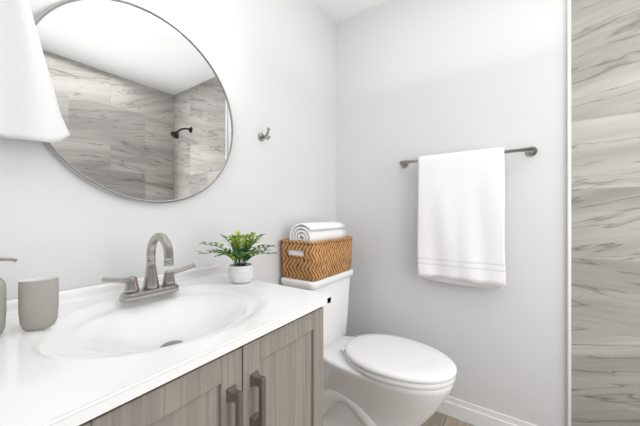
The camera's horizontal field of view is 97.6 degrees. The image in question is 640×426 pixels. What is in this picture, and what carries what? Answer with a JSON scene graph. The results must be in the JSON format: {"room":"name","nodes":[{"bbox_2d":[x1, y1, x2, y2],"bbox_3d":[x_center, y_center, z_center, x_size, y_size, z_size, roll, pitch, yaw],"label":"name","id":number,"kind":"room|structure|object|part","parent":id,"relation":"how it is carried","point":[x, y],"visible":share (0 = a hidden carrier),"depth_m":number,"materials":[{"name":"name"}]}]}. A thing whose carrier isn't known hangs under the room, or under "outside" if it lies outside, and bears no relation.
{"room":"bathroom","nodes":[
{"label":"bathroom","id":0,"kind":"room"},
{"bbox_2d":[0,0,335,298],"bbox_3d":[-0.878,-0.110,0.577,0.123,2.440,3.600,0,0,34],"label":"wall","id":1,"kind":"structure","parent":0,"point":[272,63],"depth_m":0.99,"materials":[{"name":"white paint"}]},
{"bbox_3d":[-0.563,-0.356,0.950,0.024,0.642,0.642,0,0,34],"label":"round mirror","id":2,"kind":"part","parent":1,"relation":"part of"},
{"bbox_2d":[258,127,269,140],"bbox_3d":[-0.264,-0.386,1.354,0.063,0.060,0.042,0,0,34],"label":"robe hook","id":3,"kind":"object","parent":1,"relation":"attached to","point":[261,136],"visible":1,"depth_m":1.35,"materials":[{"name":"silver metal"}]},
{"bbox_2d":[314,0,387,23],"bbox_3d":[0.050,-1.360,-0.057,2.370,0.060,3.600,0,0,34],"label":"ceiling","id":4,"kind":"structure","parent":0,"point":[337,11],"depth_m":1.79,"materials":[{"name":"white paint"}]},
{"bbox_2d":[421,411,473,425],"bbox_3d":[0.050,1.140,-0.057,2.370,0.060,3.600,0,0,34],"label":"floor","id":5,"kind":"structure","parent":0,"point":[436,418],"depth_m":1.50,"materials":[{"name":"brown wood"}]},
{"bbox_2d":[0,273,330,425],"bbox_3d":[-0.453,0.675,0.592,0.566,0.870,0.945,0,0,34],"label":"bathroom vanity","id":6,"kind":"object","parent":5,"relation":"on","point":[218,349],"visible":0.94,"depth_m":0.58,"materials":[{"name":"brown wood"}]},
{"bbox_2d":[0,258,17,333],"bbox_3d":[-0.646,0.163,0.545,0.049,0.154,0.077,0,0,34],"label":"soap dispenser","id":7,"kind":"object","parent":6,"relation":"on","point":[3,299],"visible":1,"depth_m":0.55,"materials":[{"name":"grey"}]},
{"bbox_2d":[18,277,58,330],"bbox_3d":[-0.590,0.188,0.589,0.046,0.102,0.059,0,0,34],"label":"cup","id":8,"kind":"object","parent":6,"relation":"on","point":[38,303],"visible":1,"depth_m":0.57,"materials":[{"name":"grey ceramic"}]},
{"bbox_2d":[6,264,217,315],"bbox_3d":[-0.690,0.234,0.754,0.035,0.052,0.945,0,0,34],"label":"backsplash","id":9,"kind":"structure","parent":6,"relation":"on","point":[72,295],"depth_m":0.82,"materials":[{"name":"white stone"}]},
{"bbox_2d":[101,233,195,301],"bbox_3d":[-0.466,0.147,0.808,0.142,0.186,0.256,0,0,34],"label":"faucet","id":10,"kind":"object","parent":6,"relation":"on","point":[152,287],"visible":1,"depth_m":0.81,"materials":[{"name":"silver metal"}]},
{"bbox_2d":[196,230,276,283],"bbox_3d":[-0.293,0.150,0.970,0.283,0.180,0.272,0,0,34],"label":"potted plant","id":11,"kind":"object","parent":6,"relation":"on","point":[241,272],"visible":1,"depth_m":0.96,"materials":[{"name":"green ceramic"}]},
{"bbox_2d":[281,269,456,425],"bbox_3d":[0.240,0.720,1.406,0.810,0.781,0.432,0,0,34],"label":"toilet","id":12,"kind":"object","parent":5,"relation":"on","point":[379,380],"visible":0.75,"depth_m":1.29,"materials":[{"name":"white ceramic"}]},
{"bbox_2d":[281,222,352,281],"bbox_3d":[-0.005,0.188,1.567,0.234,0.283,0.421,0,0,34],"label":"basket","id":13,"kind":"object","parent":12,"relation":"on","point":[314,251],"visible":1,"depth_m":1.43,"materials":[{"name":"brown wicker"}]},
{"bbox_2d":[336,0,566,425],"bbox_3d":[1.078,-0.110,1.361,2.270,2.440,0.100,0,0,34],"label":"wall","id":14,"kind":"structure","parent":0,"point":[415,79],"depth_m":1.50,"materials":[{"name":"white paint"}]},
{"bbox_2d":[399,146,537,289],"bbox_3d":[0.735,0.025,1.478,0.660,0.700,0.097,0,0,34],"label":"towel bar","id":15,"kind":"object","parent":14,"relation":"attached to","point":[461,222],"visible":1,"depth_m":1.43,"materials":[{"name":"white fabric"}]},
{"bbox_2d":[437,396,536,425],"bbox_3d":[0.613,1.058,1.610,1.221,0.105,0.014,0,0,34],"label":"baseboard","id":16,"kind":"structure","parent":14,"relation":"attached to","point":[466,412],"depth_m":1.46,"materials":[{"name":"white wood"}]},
{"bbox_2d":[567,0,570,425],"bbox_3d":[1.071,-0.110,0.359,0.017,2.440,1.824,0,0,3],"label":"trim","id":17,"kind":"structure","parent":14,"relation":"attached to","point":[568,212],"depth_m":1.25,"materials":[{"name":"white"}]},
{"bbox_2d":[571,0,639,425],"bbox_3d":[1.514,-0.110,0.996,0.938,2.440,0.012,0,0,34],"label":"tiled wall","id":18,"kind":"structure","parent":14,"relation":"attached to","point":[605,212],"depth_m":1.19,"materials":[{"name":"grey tile"}]},
{"bbox_3d":[-0.855,-0.700,0.492,0.058,0.050,0.077,0,0,34],"label":"towel ring","id":19,"kind":"object","parent":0,"visible":0},
{"bbox_2d":[0,0,69,142],"bbox_3d":[-0.788,-0.438,0.521,0.070,0.536,0.486,0,0,34],"label":"towel","id":20,"kind":"object","parent":19,"relation":"hanging from","point":[29,108],"visible":1,"depth_m":0.64,"materials":[{"name":"white fabric"}]}
]}

